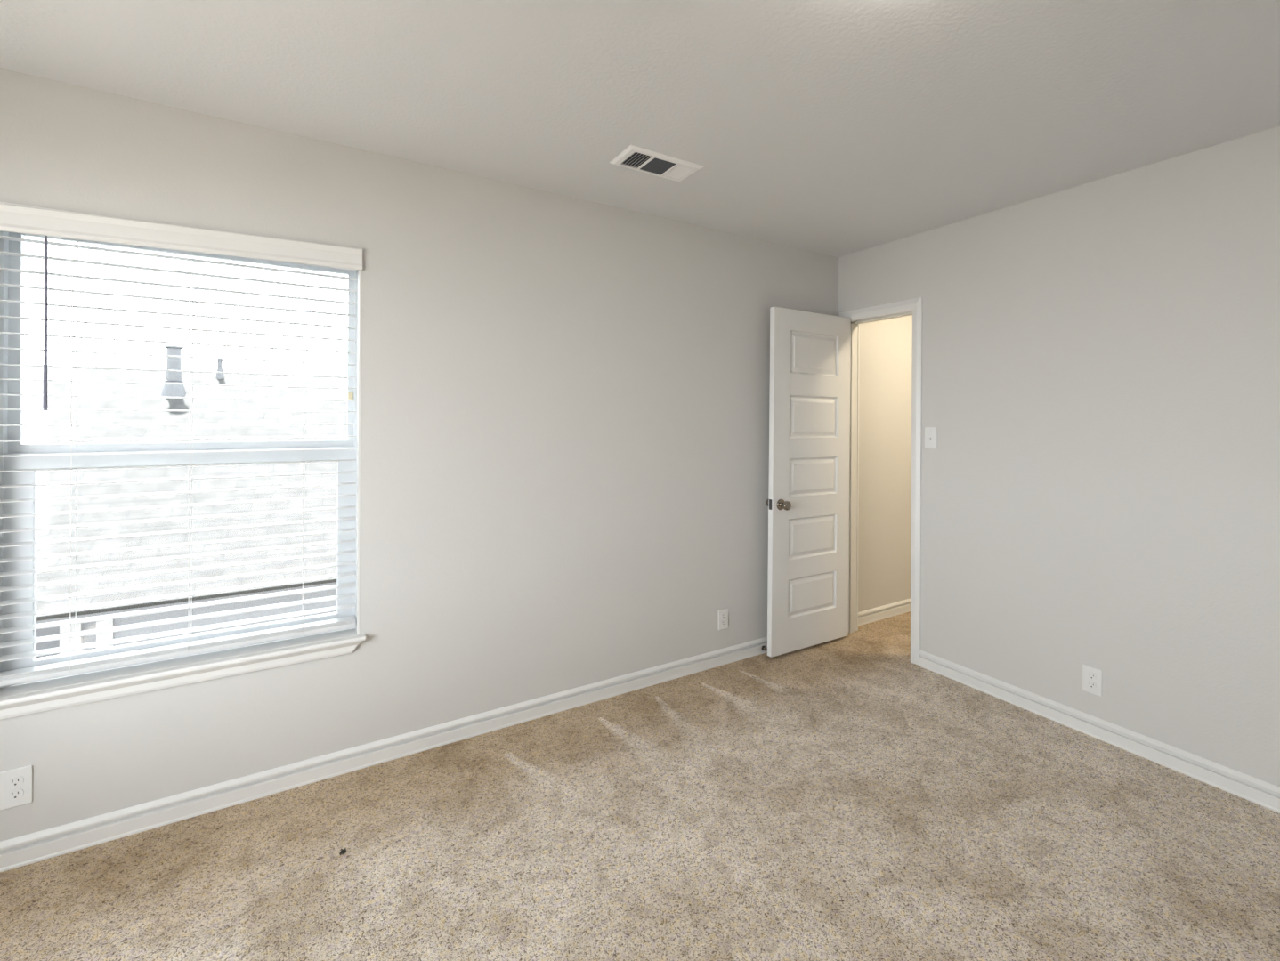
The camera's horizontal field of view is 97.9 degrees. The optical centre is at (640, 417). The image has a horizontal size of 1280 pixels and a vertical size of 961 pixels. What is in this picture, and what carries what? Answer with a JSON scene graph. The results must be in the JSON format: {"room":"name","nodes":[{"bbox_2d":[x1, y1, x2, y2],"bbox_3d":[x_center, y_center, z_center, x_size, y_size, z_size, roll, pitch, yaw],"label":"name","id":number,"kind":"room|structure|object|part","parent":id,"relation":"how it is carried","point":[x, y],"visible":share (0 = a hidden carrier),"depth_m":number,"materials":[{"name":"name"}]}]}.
{"room":"empty bedroom","nodes":[
{"label":"empty bedroom","id":0,"kind":"room"},
{"bbox_2d":[0,67,912,842],"bbox_3d":[0.157,0.169,3.043,6.200,2.640,0.150,0,0,-31],"label":"wall","id":1,"kind":"structure","parent":0,"point":[564,400],"depth_m":2.46,"materials":[{"name":"paint"}]},
{"bbox_2d":[0,765,32,810],"bbox_3d":[-1.917,1.138,1.711,0.071,0.116,0.008,0,0,-31],"label":"wall outlet","id":2,"kind":"object","parent":1,"relation":"attached to","point":[15,784],"visible":1,"depth_m":1.71,"materials":[{"name":"white plastic"}]},
{"bbox_2d":[7,788,23,800],"bbox_3d":[-1.917,1.158,1.709,0.034,0.029,0.004,0,0,-31],"label":"receptacle","id":3,"kind":"object","parent":2,"relation":"attached to","point":[12,794],"depth_m":1.71,"materials":[{"name":"white plastic"}]},
{"bbox_2d":[7,776,23,787],"bbox_3d":[-1.916,1.119,1.709,0.034,0.029,0.004,0,0,-31],"label":"receptacle","id":4,"kind":"object","parent":2,"relation":"attached to","point":[12,781],"depth_m":1.71,"materials":[{"name":"white plastic"}]},
{"bbox_2d":[0,201,361,688],"bbox_3d":[-1.580,0.101,2.001,1.020,1.509,0.150,0,0,-31],"label":"window","id":5,"kind":"structure","parent":1,"relation":"in","point":[6,293],"depth_m":1.89,"materials":[{"name":"plastic"}]},
{"bbox_3d":[-1.603,-0.250,2.050,0.938,0.690,0.004,0,0,-31],"label":"pane","id":6,"kind":"part","parent":5,"relation":"part of","materials":[{"name":"clear glass"}]},
{"bbox_3d":[-1.595,0.471,2.024,0.988,0.707,0.026,0,0,-31],"label":"sash","id":7,"kind":"part","parent":5,"relation":"part of","materials":[{"name":"plastic"}]},
{"bbox_3d":[-1.607,-0.243,2.049,0.988,0.755,0.026,0,0,-31],"label":"sash","id":8,"kind":"part","parent":5,"relation":"part of","materials":[{"name":"plastic"}]},
{"bbox_2d":[0,202,362,686],"bbox_3d":[-1.552,0.082,1.956,1.023,1.491,0.081,0,0,-31],"label":"window blind","id":9,"kind":"object","parent":5,"relation":"attached to","point":[13,218],"visible":1,"depth_m":1.92,"materials":[{"name":"white paint"}]},
{"bbox_3d":[-1.834,0.114,1.804,0.002,1.410,0.052,0,0,-31],"label":"ladder cord","id":10,"kind":"part","parent":9,"relation":"part of","materials":[{"name":"white fabric"}]},
{"bbox_3d":[-1.565,0.819,1.968,0.994,0.017,0.048,0,0,-31],"label":"rail","id":11,"kind":"part","parent":9,"relation":"part of","materials":[{"name":"white plastic"}]},
{"bbox_3d":[-1.578,0.115,1.958,0.002,1.410,0.052,0,0,-31],"label":"ladder cord","id":12,"kind":"part","parent":9,"relation":"part of","materials":[{"name":"white fabric"}]},
{"bbox_3d":[-1.287,0.117,2.132,0.002,1.410,0.052,0,0,-31],"label":"ladder cord","id":13,"kind":"part","parent":9,"relation":"part of","materials":[{"name":"white fabric"}]},
{"bbox_2d":[0,628,365,720],"bbox_3d":[-1.560,0.888,1.961,1.064,0.066,0.124,0,0,-31],"label":"window sill","id":14,"kind":"structure","parent":1,"relation":"attached to","point":[31,698],"depth_m":1.90,"materials":[{"name":"white paint"}]},
{"bbox_2d":[0,636,767,873],"bbox_3d":[-0.546,1.343,2.528,4.275,0.085,0.017,0,0,-31],"label":"baseboard","id":15,"kind":"structure","parent":1,"relation":"attached to","point":[31,848],"depth_m":2.12,"materials":[{"name":"white paint"}]},
{"bbox_2d":[718,607,728,631],"bbox_3d":[0.470,1.139,3.142,0.071,0.116,0.008,0,0,-31],"label":"wall outlet","id":16,"kind":"object","parent":1,"relation":"attached to","point":[723,614],"visible":1,"depth_m":3.14,"materials":[{"name":"white plastic"}]},
{"bbox_2d":[721,620,726,625],"bbox_3d":[0.471,1.158,3.140,0.034,0.029,0.004,0,0,-31],"label":"receptacle","id":17,"kind":"object","parent":16,"relation":"attached to","point":[723,622],"depth_m":3.14,"materials":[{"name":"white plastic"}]},
{"bbox_2d":[721,613,726,618],"bbox_3d":[0.471,1.119,3.140,0.034,0.029,0.004,0,0,-31],"label":"receptacle","id":18,"kind":"object","parent":16,"relation":"attached to","point":[723,615],"depth_m":3.14,"materials":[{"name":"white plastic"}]},
{"bbox_2d":[858,598,910,626],"bbox_3d":[2.083,1.357,4.103,1.596,0.085,0.017,0,0,-31],"label":"baseboard","id":19,"kind":"structure","parent":1,"relation":"attached to","point":[885,611],"depth_m":3.87,"materials":[{"name":"white paint"}]},
{"bbox_2d":[0,611,1279,960],"bbox_3d":[1.090,1.444,1.476,6.200,0.100,3.604,0,0,-31],"label":"floor","id":20,"kind":"structure","parent":0,"point":[846,798],"depth_m":1.78,"materials":[{"name":"beige carpet"}]},
{"bbox_2d":[339,848,346,855],"bbox_3d":[-0.945,1.380,1.770,0.019,0.003,0.025,0,0,-31],"label":"debris","id":21,"kind":"object","parent":20,"relation":"on","point":[343,851],"visible":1,"depth_m":1.77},
{"bbox_2d":[0,0,1279,257],"bbox_3d":[1.103,-1.096,1.476,6.200,0.100,3.604,0,0,-31],"label":"ceiling","id":22,"kind":"structure","parent":0,"point":[838,128],"depth_m":1.75,"materials":[{"name":"white paint"}]},
{"bbox_2d":[609,145,704,181],"bbox_3d":[0.071,-1.045,2.313,0.352,0.012,0.176,0,0,-31],"label":"ceiling vent","id":23,"kind":"object","parent":22,"relation":"in","point":[647,161],"visible":1,"depth_m":2.29,"materials":[{"name":"white metal"}]},
{"bbox_2d":[838,126,1279,786],"bbox_3d":[2.227,0.180,2.182,0.115,2.440,3.454,0,0,-31],"label":"wall","id":24,"kind":"structure","parent":0,"point":[1100,483],"depth_m":2.39,"materials":[{"name":"paint"}]},
{"bbox_2d":[839,297,922,664],"bbox_3d":[1.490,0.359,3.410,0.147,2.074,0.563,0,0,-31],"label":"door frame","id":25,"kind":"structure","parent":24,"relation":"attached to","point":[910,307],"depth_m":3.26,"materials":[{"name":"white paint"}]},
{"bbox_2d":[766,307,850,657],"bbox_3d":[1.034,0.372,3.364,0.670,2.003,0.165,1,0,-31],"label":"door","id":26,"kind":"structure","parent":25,"relation":"attached to","point":[807,503],"depth_m":3.33,"materials":[{"name":"white paint"}]},
{"bbox_3d":[0.749,0.500,3.193,0.007,0.060,0.023,1,0,-31],"label":"latch plate","id":27,"kind":"part","parent":26,"relation":"part of","materials":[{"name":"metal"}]},
{"bbox_3d":[0.827,0.503,3.182,0.064,0.064,0.065,1,0,-31],"label":"knob","id":28,"kind":"part","parent":26,"relation":"part of","materials":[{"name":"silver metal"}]},
{"bbox_3d":[1.546,0.360,3.444,0.016,2.074,0.563,0,0,-31],"label":"casing","id":29,"kind":"part","parent":25,"relation":"part of","materials":[{"name":"white paint"}]},
{"bbox_2d":[924,427,937,448],"bbox_3d":[1.608,0.114,3.087,0.017,0.118,0.068,0,0,-31],"label":"light switch","id":30,"kind":"object","parent":24,"relation":"attached to","point":[930,433],"visible":1,"depth_m":3.09,"materials":[{"name":"white plastic"}]},
{"bbox_2d":[1082,664,1101,696],"bbox_3d":[1.989,1.158,2.451,0.008,0.116,0.071,0,0,-31],"label":"wall outlet","id":31,"kind":"object","parent":24,"relation":"attached to","point":[1091,676],"visible":1,"depth_m":2.45,"materials":[{"name":"white plastic"}]},
{"bbox_2d":[1086,680,1096,688],"bbox_3d":[1.987,1.177,2.450,0.004,0.029,0.034,0,0,-31],"label":"receptacle","id":32,"kind":"object","parent":31,"relation":"attached to","point":[1090,684],"depth_m":2.45,"materials":[{"name":"white plastic"}]},
{"bbox_2d":[1086,672,1096,680],"bbox_3d":[1.987,1.138,2.450,0.004,0.029,0.034,0,0,-31],"label":"receptacle","id":33,"kind":"object","parent":31,"relation":"attached to","point":[1090,676],"depth_m":2.45,"materials":[{"name":"white plastic"}]},
{"bbox_2d":[918,650,1279,813],"bbox_3d":[2.313,1.358,1.900,0.017,0.085,2.875,0,0,-31],"label":"baseboard","id":34,"kind":"structure","parent":24,"relation":"attached to","point":[1264,794],"depth_m":2.36,"materials":[{"name":"white paint"}]},
{"label":"outside","id":35,"kind":"structure","parent":0,"visible":0},
{"bbox_3d":[-7.733,4.248,12.867,60.000,0.200,90.000,0,0,-31],"label":"ground","id":36,"kind":"structure","parent":35,"visible":0},
{"bbox_2d":[23,345,347,658],"bbox_3d":[-2.165,1.659,7.489,14.000,5.035,4.066,0,0,-31],"label":"house","id":37,"kind":"structure","parent":36,"relation":"on","point":[30,387],"depth_m":5.31,"materials":[{"name":"white brick"}]}
]}

